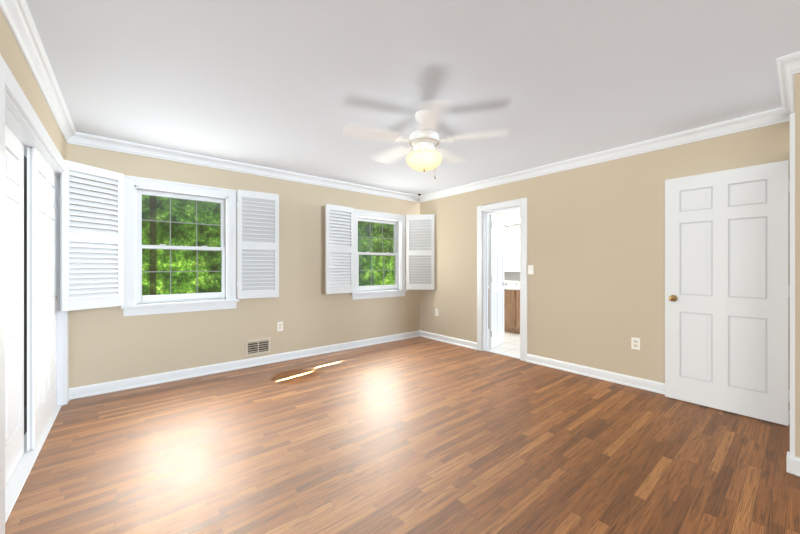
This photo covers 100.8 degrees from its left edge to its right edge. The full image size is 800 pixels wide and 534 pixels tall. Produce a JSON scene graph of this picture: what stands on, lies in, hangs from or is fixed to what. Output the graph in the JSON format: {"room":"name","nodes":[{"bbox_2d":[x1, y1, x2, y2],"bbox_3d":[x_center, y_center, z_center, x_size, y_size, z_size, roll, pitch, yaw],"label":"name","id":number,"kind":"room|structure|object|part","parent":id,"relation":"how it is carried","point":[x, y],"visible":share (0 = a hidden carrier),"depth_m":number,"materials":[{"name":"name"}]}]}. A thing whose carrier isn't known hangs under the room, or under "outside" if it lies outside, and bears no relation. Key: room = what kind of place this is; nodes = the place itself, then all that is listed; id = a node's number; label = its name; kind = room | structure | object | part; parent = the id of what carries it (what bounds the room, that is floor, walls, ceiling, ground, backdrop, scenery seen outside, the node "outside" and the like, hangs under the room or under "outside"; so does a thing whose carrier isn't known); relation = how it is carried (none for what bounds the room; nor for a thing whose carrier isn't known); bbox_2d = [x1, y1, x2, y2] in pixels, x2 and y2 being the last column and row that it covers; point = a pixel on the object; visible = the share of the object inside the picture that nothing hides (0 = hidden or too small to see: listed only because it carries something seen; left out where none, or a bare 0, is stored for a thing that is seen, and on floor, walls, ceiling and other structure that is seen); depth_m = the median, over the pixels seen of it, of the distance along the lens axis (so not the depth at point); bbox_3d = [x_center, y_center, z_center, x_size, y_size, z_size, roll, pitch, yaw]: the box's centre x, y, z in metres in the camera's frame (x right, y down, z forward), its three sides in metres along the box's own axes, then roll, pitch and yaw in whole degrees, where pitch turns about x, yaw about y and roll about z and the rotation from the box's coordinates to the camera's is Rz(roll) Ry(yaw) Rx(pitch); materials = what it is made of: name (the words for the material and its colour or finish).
{"room":"empty bedroom","nodes":[
{"label":"empty bedroom","id":0,"kind":"room"},
{"bbox_2d":[24,156,26,434],"bbox_3d":[-2.708,-0.010,1.885,0.680,2.450,2.210,0,0,-39],"label":"wall","id":1,"kind":"structure","parent":0,"point":[25,158],"depth_m":2.86,"materials":[{"name":"grey paint"}]},
{"bbox_2d":[5,105,58,176],"bbox_3d":[-2.412,-0.793,2.127,0.095,0.010,1.886,0,0,-39],"label":"closet track","id":2,"kind":"object","parent":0,"point":[10,120],"depth_m":1.95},
{"bbox_2d":[0,10,66,159],"bbox_3d":[-1.197,-0.010,0.675,0.120,2.450,6.003,0,0,-39],"label":"wall","id":3,"kind":"structure","parent":0,"point":[10,51],"depth_m":1.86,"materials":[{"name":"beige paint"}]},
{"bbox_2d":[5,124,56,485],"bbox_3d":[-2.426,0.207,2.141,0.081,1.991,1.848,0,0,-39],"label":"sliding doors","id":4,"kind":"structure","parent":3,"relation":"in","point":[41,179],"depth_m":2.17,"materials":[{"name":"white wood"}]},
{"bbox_2d":[0,54,68,533],"bbox_3d":[-2.400,0.158,2.138,0.163,2.120,2.090,0,0,-39],"label":"trim","id":5,"kind":"structure","parent":3,"relation":"attached to","point":[12,95],"depth_m":1.73,"materials":[{"name":"white wood"}]},
{"bbox_2d":[67,143,419,387],"bbox_3d":[-1.397,-0.010,4.486,4.648,2.450,0.140,0,0,-39],"label":"wall","id":6,"kind":"structure","parent":0,"point":[106,345],"depth_m":4.02,"materials":[{"name":"beige paint"}]},
{"bbox_2d":[60,160,123,310],"bbox_3d":[-2.796,-0.268,3.033,0.042,1.293,0.478,0,0,19],"label":"window shutter","id":7,"kind":"object","parent":6,"relation":"attached to","point":[91,265],"visible":0.99,"depth_m":3.00,"materials":[{"name":"white wood"}]},
{"bbox_2d":[121,175,238,315],"bbox_3d":[-2.378,-0.211,3.649,1.070,1.401,0.192,0,0,-39],"label":"window","id":8,"kind":"structure","parent":6,"relation":"in","point":[135,303],"depth_m":3.57,"materials":[{"name":"white wood"}]},
{"bbox_2d":[245,337,270,356],"bbox_3d":[-1.755,0.987,4.096,0.300,0.190,0.014,0,0,-39],"label":"air vent","id":9,"kind":"object","parent":6,"relation":"in","point":[257,346],"visible":1,"depth_m":4.09,"materials":[{"name":"beige metal"}]},
{"bbox_2d":[237,190,278,298],"bbox_3d":[-1.728,-0.268,4.038,0.478,1.293,0.042,0,0,-33],"label":"window shutter","id":10,"kind":"object","parent":6,"relation":"attached to","point":[257,212],"visible":1,"depth_m":4.02,"materials":[{"name":"white wood"}]},
{"bbox_2d":[277,322,282,330],"bbox_3d":[-1.546,0.765,4.268,0.072,0.116,0.008,0,0,-39],"label":"wall outlet","id":11,"kind":"object","parent":6,"relation":"attached to","point":[279,324],"visible":1,"depth_m":4.26,"materials":[{"name":"white plastic"}]},
{"bbox_2d":[325,204,353,293],"bbox_3d":[-0.858,-0.248,4.752,0.047,1.253,0.478,0,0,44],"label":"window shutter","id":12,"kind":"object","parent":6,"relation":"attached to","point":[339,256],"visible":1,"depth_m":4.73,"materials":[{"name":"white wood"}]},
{"bbox_2d":[351,209,406,299],"bbox_3d":[-0.351,-0.191,5.314,1.070,1.361,0.192,0,0,-39],"label":"window","id":13,"kind":"structure","parent":6,"relation":"in","point":[374,291],"depth_m":5.36,"materials":[{"name":"white wood"}]},
{"bbox_2d":[406,214,433,289],"bbox_3d":[0.335,-0.248,5.541,0.478,1.253,0.048,0,0,8],"label":"window shutter","id":14,"kind":"object","parent":6,"relation":"attached to","point":[419,228],"visible":1,"depth_m":5.53,"materials":[{"name":"white wood"}]},
{"bbox_2d":[5,336,799,533],"bbox_3d":[0.229,1.265,1.924,5.268,0.100,6.123,0,0,-39],"label":"floor","id":15,"kind":"structure","parent":0,"point":[416,435],"depth_m":2.12,"materials":[{"name":"brown wood"}]},
{"bbox_2d":[26,0,799,194],"bbox_3d":[1.022,-1.285,2.575,7.320,0.100,6.123,0,0,-39],"label":"ceiling","id":16,"kind":"structure","parent":0,"point":[276,84],"depth_m":2.10,"materials":[{"name":"white paint"}]},
{"bbox_2d":[343,100,508,178],"bbox_3d":[0.164,-0.968,2.710,1.250,0.533,1.200,0,0,-39],"label":"fan","id":17,"kind":"object","parent":16,"relation":"attached to","point":[422,155],"visible":1,"depth_m":2.56,"materials":[{"name":"white plastic"}]},
{"bbox_2d":[488,209,519,285],"bbox_3d":[2.012,-0.010,5.567,1.992,2.450,2.490,0,0,-39],"label":"wall","id":18,"kind":"structure","parent":0,"point":[509,214],"depth_m":6.70,"materials":[{"name":"grey paint"}]},
{"bbox_2d":[504,227,519,271],"bbox_3d":[2.371,-0.335,6.412,0.120,0.863,0.904,0,0,-39],"label":"mirror","id":19,"kind":"object","parent":18,"relation":"attached to","point":[511,235],"visible":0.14,"depth_m":6.51,"materials":[{"name":"white"}]},
{"bbox_2d":[505,218,519,225],"bbox_3d":[2.350,-0.895,6.395,0.173,0.120,0.800,0,0,-39],"label":"sconce","id":20,"kind":"object","parent":18,"relation":"attached to","point":[507,221],"visible":0.45,"depth_m":6.56,"materials":[{"name":"silver metal"}]},
{"bbox_2d":[488,329,519,355],"bbox_3d":[1.988,1.263,5.548,2.052,0.104,2.490,0,0,-39],"label":"floor","id":21,"kind":"structure","parent":0,"point":[511,344],"depth_m":5.17,"materials":[{"name":"white tile"}]},
{"bbox_2d":[488,280,519,333],"bbox_3d":[2.192,0.723,6.266,0.584,0.976,1.020,0,0,-39],"label":"bathroom vanity","id":22,"kind":"object","parent":21,"relation":"on","point":[512,290],"visible":0.34,"depth_m":6.06,"materials":[{"name":"brown wood"}]},
{"bbox_2d":[420,121,789,409],"bbox_3d":[1.785,-0.010,4.179,0.120,2.450,4.373,0,0,-39],"label":"wall","id":23,"kind":"structure","parent":0,"point":[596,232],"depth_m":3.66,"materials":[{"name":"beige paint"}]},
{"bbox_2d":[0,0,799,201],"bbox_3d":[0.515,-1.185,2.159,4.408,0.100,5.883,0,0,-39],"label":"crown molding","id":24,"kind":"structure","parent":23,"relation":"attached to","point":[17,14],"depth_m":3.08,"materials":[{"name":"white wood"}]},
{"bbox_2d":[69,330,799,475],"bbox_3d":[0.515,1.165,2.159,4.408,0.100,5.883,0,0,-39],"label":"trim","id":25,"kind":"structure","parent":23,"relation":"attached to","point":[118,385],"depth_m":3.76,"materials":[{"name":"white wood"}]},
{"bbox_3d":[0.515,1.165,2.159,4.408,0.100,5.883,0,0,-39],"label":"baseboard","id":26,"kind":"part","parent":25,"relation":"part of","materials":[{"name":"white"}]},
{"bbox_2d":[489,213,506,348],"bbox_3d":[1.475,0.208,5.106,0.164,1.985,0.585,0,0,41],"label":"bathroom door","id":27,"kind":"structure","parent":23,"relation":"in","point":[496,223],"depth_m":5.04,"materials":[{"name":"white wood"}]},
{"bbox_2d":[477,198,526,360],"bbox_3d":[1.437,0.161,4.603,0.156,2.108,0.780,0,0,-39],"label":"door frame","id":28,"kind":"structure","parent":23,"relation":"attached to","point":[482,211],"depth_m":4.77,"materials":[{"name":"white wood"}]},
{"bbox_2d":[528,265,532,273],"bbox_3d":[1.663,0.035,4.220,0.016,0.116,0.072,0,0,-39],"label":"light switch","id":29,"kind":"object","parent":23,"relation":"attached to","point":[530,267],"visible":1,"depth_m":4.22,"materials":[{"name":"white plastic"}]},
{"bbox_2d":[631,337,639,349],"bbox_3d":[2.384,0.775,3.349,0.008,0.116,0.072,0,0,-39],"label":"outlet","id":30,"kind":"object","parent":23,"relation":"attached to","point":[635,342],"visible":1,"depth_m":3.35,"materials":[{"name":"white plastic"}]},
{"bbox_2d":[665,160,789,425],"bbox_3d":[2.718,0.197,2.799,0.165,2.012,0.759,0,0,-39],"label":"entry door","id":31,"kind":"structure","parent":23,"relation":"in","point":[727,287],"depth_m":2.74,"materials":[{"name":"white wood"}]},
{"bbox_2d":[795,73,799,457],"bbox_3d":[2.726,-0.010,2.200,0.938,2.450,0.120,0,0,-39],"label":"wall","id":32,"kind":"structure","parent":0,"point":[797,76],"depth_m":1.94,"materials":[{"name":"beige paint"}]},
{"bbox_2d":[786,113,799,474],"bbox_3d":[2.707,0.151,2.205,0.959,2.127,0.152,0,0,-39],"label":"trim","id":33,"kind":"structure","parent":32,"relation":"attached to","point":[792,465],"depth_m":1.96,"materials":[{"name":"white wood"}]},
{"label":"outside","id":34,"kind":"structure","parent":0,"visible":0},
{"bbox_2d":[142,195,394,294],"bbox_3d":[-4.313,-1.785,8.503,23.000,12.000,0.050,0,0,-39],"label":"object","id":35,"kind":"structure","parent":34,"point":[153,207],"depth_m":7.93,"materials":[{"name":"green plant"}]}
]}

